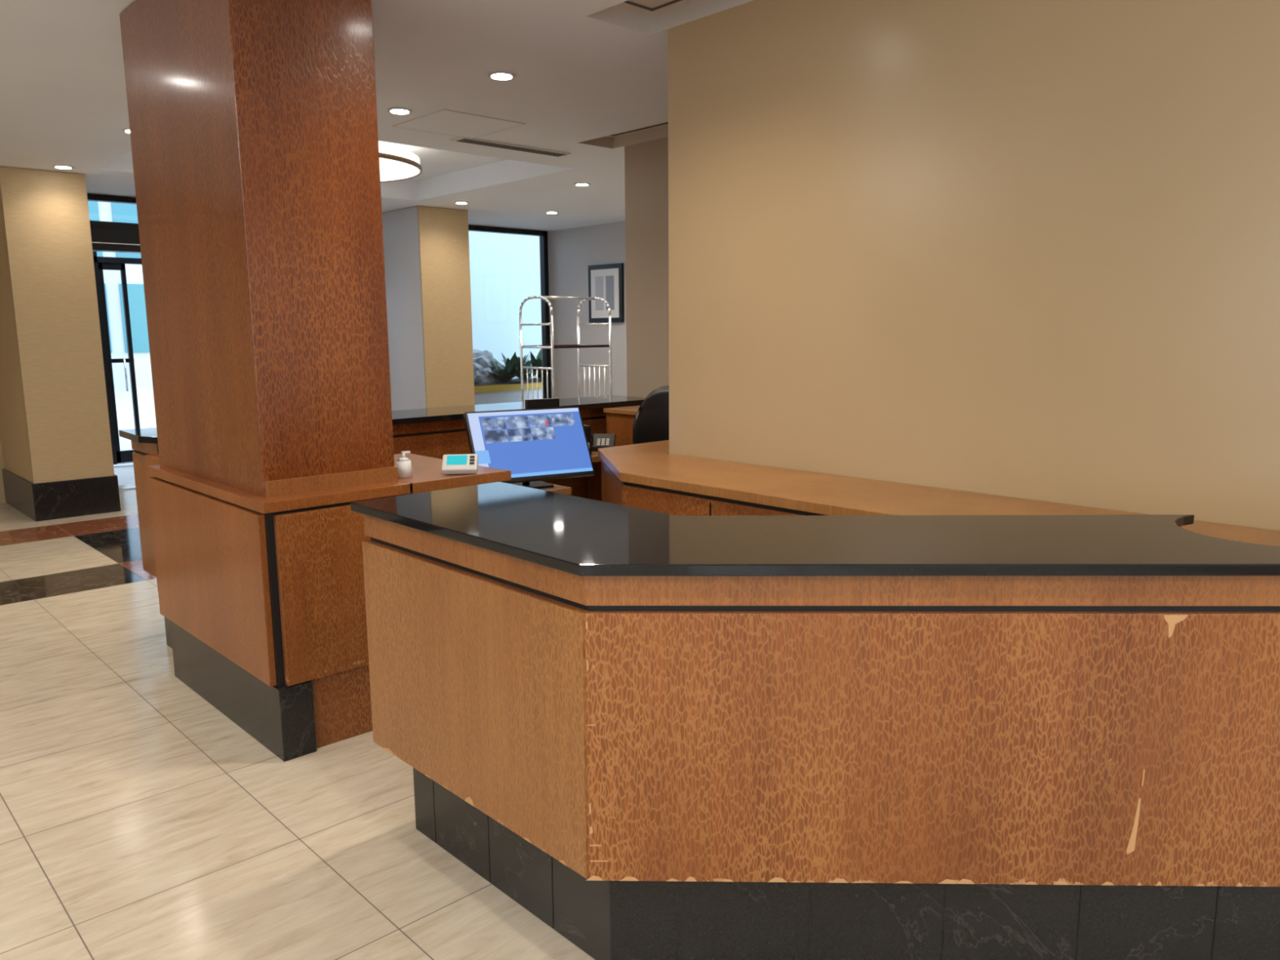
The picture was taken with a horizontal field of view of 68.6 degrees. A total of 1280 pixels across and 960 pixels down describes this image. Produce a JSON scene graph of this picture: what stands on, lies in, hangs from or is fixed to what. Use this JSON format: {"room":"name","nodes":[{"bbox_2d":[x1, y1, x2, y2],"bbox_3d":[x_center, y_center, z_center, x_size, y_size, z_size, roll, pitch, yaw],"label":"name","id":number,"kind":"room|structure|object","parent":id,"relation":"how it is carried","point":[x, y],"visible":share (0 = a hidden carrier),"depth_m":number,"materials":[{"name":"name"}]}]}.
{"room":"lobby","nodes":[
{"label":"lobby","id":0,"kind":"room"},
{"bbox_2d":[0,437,5,502],"bbox_3d":[-8.360,-0.921,6.899,6.000,2.970,0.200,-9,12,-43],"label":"wall","id":1,"kind":"structure","parent":0,"point":[2,500],"depth_m":9.02,"materials":[{"name":"beige paint"}]},
{"bbox_2d":[0,166,120,521],"bbox_3d":[-5.464,-1.215,8.606,0.670,2.966,1.340,-9,12,-43],"label":"pillar","id":2,"kind":"structure","parent":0,"point":[55,429],"depth_m":8.14,"materials":[{"name":"paint"}]},
{"bbox_2d":[87,193,140,490],"bbox_3d":[-4.480,-1.504,10.363,3.195,2.966,0.164,-9,12,-43],"label":"door","id":3,"kind":"structure","parent":2,"relation":"attached to","point":[106,236],"depth_m":9.39,"materials":[{"name":"black metal"}]},
{"bbox_2d":[0,484,595,959],"bbox_3d":[-0.833,0.970,4.104,13.335,0.001,15.240,-9,12,-43],"label":"floor","id":4,"kind":"structure","parent":0,"point":[139,820],"depth_m":3.14,"materials":[{"name":"beige tile"}]},
{"bbox_2d":[119,0,410,761],"bbox_3d":[-1.606,-0.506,3.982,0.603,2.966,1.340,-9,12,-43],"label":"column","id":5,"kind":"structure","parent":4,"relation":"on","point":[253,123],"depth_m":3.59,"materials":[{"name":"brown wood"}]},
{"bbox_2d":[119,395,645,648],"bbox_3d":[-1.216,0.114,6.035,3.580,1.087,0.920,-9,12,-43],"label":"reception desk","id":6,"kind":"object","parent":4,"relation":"on","point":[435,432],"depth_m":5.84,"materials":[{"name":"wood veneer"},{"name":"polished black granite"},{"name":"black marble"}]},
{"bbox_2d":[394,453,511,494],"bbox_3d":[-1.037,0.430,4.331,0.480,0.999,0.885,-9,12,-43],"label":"base cabinet","id":7,"kind":"object","parent":4,"relation":"on","point":[427,475],"visible":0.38,"depth_m":4.00,"materials":[{"name":"brown wood"}]},
{"bbox_2d":[395,450,412,478],"bbox_3d":[-0.992,-0.066,3.940,0.064,0.107,0.064,-9,12,-43],"label":"hand sanitizer bottle","id":8,"kind":"object","parent":7,"relation":"on","point":[403,464],"visible":0.97,"depth_m":3.92,"materials":[{"name":"white paint"}]},
{"bbox_2d":[441,453,478,474],"bbox_3d":[-0.771,-0.068,4.030,0.150,0.079,0.115,-1,9,-5],"label":"card terminal","id":9,"kind":"object","parent":7,"relation":"on","point":[463,464],"visible":1,"depth_m":4.00,"materials":[{"name":"grey plastic"}]},
{"bbox_2d":[519,295,612,401],"bbox_3d":[-0.737,-0.869,9.475,0.820,1.933,0.560,-9,12,-43],"label":"luggage cart","id":10,"kind":"object","parent":4,"relation":"on","point":[578,345],"visible":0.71,"depth_m":9.34,"materials":[{"name":"silver metal"}]},
{"bbox_2d":[537,445,617,501],"bbox_3d":[-0.740,0.344,5.482,2.430,0.800,1.380,-9,12,-43],"label":"reception desk","id":11,"kind":"object","parent":4,"relation":"on","point":[594,482],"visible":0.07,"depth_m":6.61,"materials":[{"name":"brown wood"}]},
{"bbox_2d":[463,406,595,488],"bbox_3d":[-0.578,-0.160,4.814,0.630,0.403,0.289,-5,10,-29],"label":"monitor","id":12,"kind":"object","parent":11,"relation":"on","point":[537,445],"visible":0.78,"depth_m":4.76,"materials":[{"name":"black plastic"}]},
{"bbox_2d":[524,398,591,454],"bbox_3d":[-0.568,-0.335,6.044,0.400,0.360,0.380,-6,11,-33],"label":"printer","id":13,"kind":"object","parent":11,"relation":"on","point":[545,402],"visible":0.09,"depth_m":6.08,"materials":[{"name":"black plastic"}]},
{"bbox_2d":[591,430,615,450],"bbox_3d":[-0.268,-0.268,6.336,0.200,0.130,0.197,0,9,2],"label":"desk phone","id":14,"kind":"object","parent":11,"relation":"on","point":[603,440],"visible":0.83,"depth_m":6.32,"materials":[{"name":"black plastic"}]},
{"bbox_2d":[603,404,640,446],"bbox_3d":[0.236,0.018,6.682,0.591,1.050,0.815,-9,12,-43],"label":"base cabinet","id":15,"kind":"object","parent":4,"relation":"on","point":[620,420],"visible":0.14,"depth_m":6.61,"materials":[{"name":"brown wood"}]},
{"bbox_2d":[632,385,669,444],"bbox_3d":[0.277,0.040,5.815,0.606,1.280,0.612,4,10,24],"label":"office chair","id":16,"kind":"object","parent":4,"relation":"on","point":[651,420],"visible":0.07,"depth_m":5.52,"materials":[{"name":"black leather"}]},
{"bbox_2d":[351,481,1279,959],"bbox_3d":[0.831,0.684,2.372,3.615,1.087,1.001,3,10,18],"label":"reception desk","id":17,"kind":"object","parent":4,"relation":"on","point":[658,735],"depth_m":2.18,"materials":[{"name":"wood veneer"},{"name":"polished black granite"},{"name":"black marble"}]},
{"bbox_2d":[597,440,1279,546],"bbox_3d":[1.224,0.521,3.663,1.280,0.995,3.850,-9,12,-43],"label":"credenza","id":18,"kind":"object","parent":4,"relation":"on","point":[646,476],"visible":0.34,"depth_m":3.63,"materials":[{"name":"brown wood"}]},
{"bbox_2d":[0,0,753,231],"bbox_3d":[-0.893,-2.141,3.551,13.000,0.380,15.000,-9,12,-43],"label":"ceiling","id":19,"kind":"structure","parent":0,"point":[590,82],"depth_m":5.46,"materials":[{"name":"paint"}]},
{"bbox_2d":[52,164,73,168],"bbox_3d":[-4.761,-2.582,7.747,0.150,0.011,0.150,-9,12,-43],"label":"recessed light","id":20,"kind":"object","parent":19,"relation":"in","point":[60,166],"visible":1,"depth_m":7.72,"materials":[{"name":"white paint"}]},
{"bbox_2d":[121,128,129,133],"bbox_3d":[-3.449,-2.378,6.402,0.150,0.011,0.150,-9,12,-43],"label":"recessed light","id":21,"kind":"object","parent":19,"relation":"in","point":[126,130],"visible":0.3,"depth_m":6.35,"materials":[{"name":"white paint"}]},
{"bbox_2d":[387,107,412,114],"bbox_3d":[-1.505,-2.309,5.878,0.150,0.011,0.150,-9,12,-43],"label":"recessed light","id":22,"kind":"object","parent":19,"relation":"in","point":[393,110],"visible":1,"depth_m":5.86,"materials":[{"name":"white paint"}]},
{"bbox_2d":[378,144,422,182],"bbox_3d":[-2.638,-2.702,7.810,1.600,0.220,1.600,-9,12,-43],"label":"ceiling lamp","id":23,"kind":"object","parent":19,"relation":"attached to","point":[396,164],"visible":0.21,"depth_m":7.75,"materials":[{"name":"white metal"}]},
{"bbox_2d":[392,109,525,138],"bbox_3d":[-1.217,-2.384,6.301,0.630,0.003,0.650,-9,12,-43],"label":"access panel","id":24,"kind":"object","parent":19,"relation":"attached to","point":[444,122],"visible":1,"depth_m":6.28,"materials":[{"name":"beige paint"}]},
{"bbox_2d":[454,201,468,204],"bbox_3d":[-1.921,-2.981,10.095,0.150,0.011,0.150,-9,12,-43],"label":"recessed light","id":25,"kind":"object","parent":19,"relation":"in","point":[457,202],"visible":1,"depth_m":10.05,"materials":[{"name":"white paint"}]},
{"bbox_2d":[488,71,515,79],"bbox_3d":[-0.749,-2.189,5.087,0.150,0.011,0.150,-9,12,-43],"label":"recessed light","id":26,"kind":"object","parent":19,"relation":"in","point":[500,75],"visible":1,"depth_m":5.07,"materials":[{"name":"white paint"}]},
{"bbox_2d":[450,136,570,156],"bbox_3d":[-0.954,-2.500,7.056,1.000,0.015,0.140,-9,12,-43],"label":"ceiling vent","id":27,"kind":"object","parent":19,"relation":"in","point":[464,140],"visible":1,"depth_m":7.00,"materials":[{"name":"grey metal"}]},
{"bbox_2d":[545,211,558,213],"bbox_3d":[-1.032,-3.131,10.991,0.150,0.011,0.150,-9,12,-43],"label":"recessed light","id":28,"kind":"object","parent":19,"relation":"in","point":[548,212],"visible":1,"depth_m":10.95,"materials":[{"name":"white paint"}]},
{"bbox_2d":[573,182,590,186],"bbox_3d":[-0.548,-2.799,8.888,0.150,0.011,0.150,-9,12,-43],"label":"recessed light","id":29,"kind":"object","parent":19,"relation":"in","point":[575,184],"visible":1,"depth_m":8.85,"materials":[{"name":"white paint"}]},
{"bbox_2d":[382,205,475,410],"bbox_3d":[-2.640,-1.658,11.237,0.680,2.966,1.340,-9,12,-43],"label":"pillar","id":30,"kind":"structure","parent":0,"point":[426,249],"depth_m":10.73,"materials":[{"name":"paint"}]},
{"bbox_2d":[468,224,551,398],"bbox_3d":[-2.073,-1.887,12.635,2.100,2.966,0.100,-9,12,-43],"label":"window","id":31,"kind":"structure","parent":30,"relation":"attached to","point":[543,235],"depth_m":13.16,"materials":[{"name":"black metal"}]},
{"bbox_2d":[539,221,626,399],"bbox_3d":[0.580,-1.732,11.527,0.150,2.970,5.650,-9,12,-43],"label":"wall","id":32,"kind":"structure","parent":0,"point":[571,251],"depth_m":12.78,"materials":[{"name":"grey paint"}]},
{"bbox_2d":[587,262,624,322],"bbox_3d":[-0.452,-2.456,12.364,0.041,0.750,0.670,-9,12,-43],"label":"framed picture","id":33,"kind":"object","parent":32,"relation":"attached to","point":[606,282],"visible":0.99,"depth_m":12.32,"materials":[{"name":"black metal"}]},
{"bbox_2d":[624,137,668,397],"bbox_3d":[0.721,-1.059,6.580,0.198,3.200,2.200,-9,12,-43],"label":"wall","id":34,"kind":"structure","parent":0,"point":[646,163],"depth_m":7.06,"materials":[{"name":"beige paint"}]},
{"bbox_2d":[667,0,1279,530],"bbox_3d":[2.701,-0.343,2.006,0.198,3.200,7.250,-9,12,-43],"label":"wall","id":35,"kind":"structure","parent":0,"point":[1023,249],"depth_m":3.34,"materials":[{"name":"beige paint"}]},
{"label":"outside","id":36,"kind":"structure","parent":0,"visible":0},
{"bbox_2d":[113,383,156,485],"bbox_3d":[-6.853,0.623,7.461,80.000,0.220,100.000,-9,12,-43],"label":"ground","id":37,"kind":"structure","parent":36,"point":[123,398],"depth_m":19.23,"materials":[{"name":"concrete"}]},
{"bbox_2d":[87,200,152,384],"bbox_3d":[-21.840,-10.699,27.546,20.000,16.030,4.070,-9,12,-43],"label":"building","id":38,"kind":"structure","parent":37,"relation":"on","point":[98,211],"depth_m":30.46,"materials":[{"name":"glass"}]},
{"bbox_2d":[468,231,542,378],"bbox_3d":[-1.724,-3.297,16.357,8.600,4.630,0.200,-9,12,-43],"label":"wall","id":39,"kind":"structure","parent":37,"relation":"on","point":[505,268],"depth_m":15.73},
{"bbox_2d":[472,348,542,404],"bbox_3d":[-1.988,-1.320,14.292,3.033,1.382,1.438,-9,12,-43],"label":"planter","id":40,"kind":"object","parent":37,"relation":"on","point":[494,382],"visible":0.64,"depth_m":13.82,"materials":[{"name":"green plant"}]},
{"bbox_3d":[-5.278,-1.648,11.258,3.450,2.980,1.890,-9,12,-43],"label":"trim","id":41,"kind":"structure","parent":37,"relation":"on","visible":0},
{"bbox_2d":[93,251,142,464],"bbox_3d":[-5.920,-1.720,12.009,3.150,2.896,0.132,-9,12,-43],"label":"door","id":42,"kind":"structure","parent":41,"relation":"attached to","point":[100,263],"depth_m":11.53,"materials":[{"name":"black metal"}]}
]}

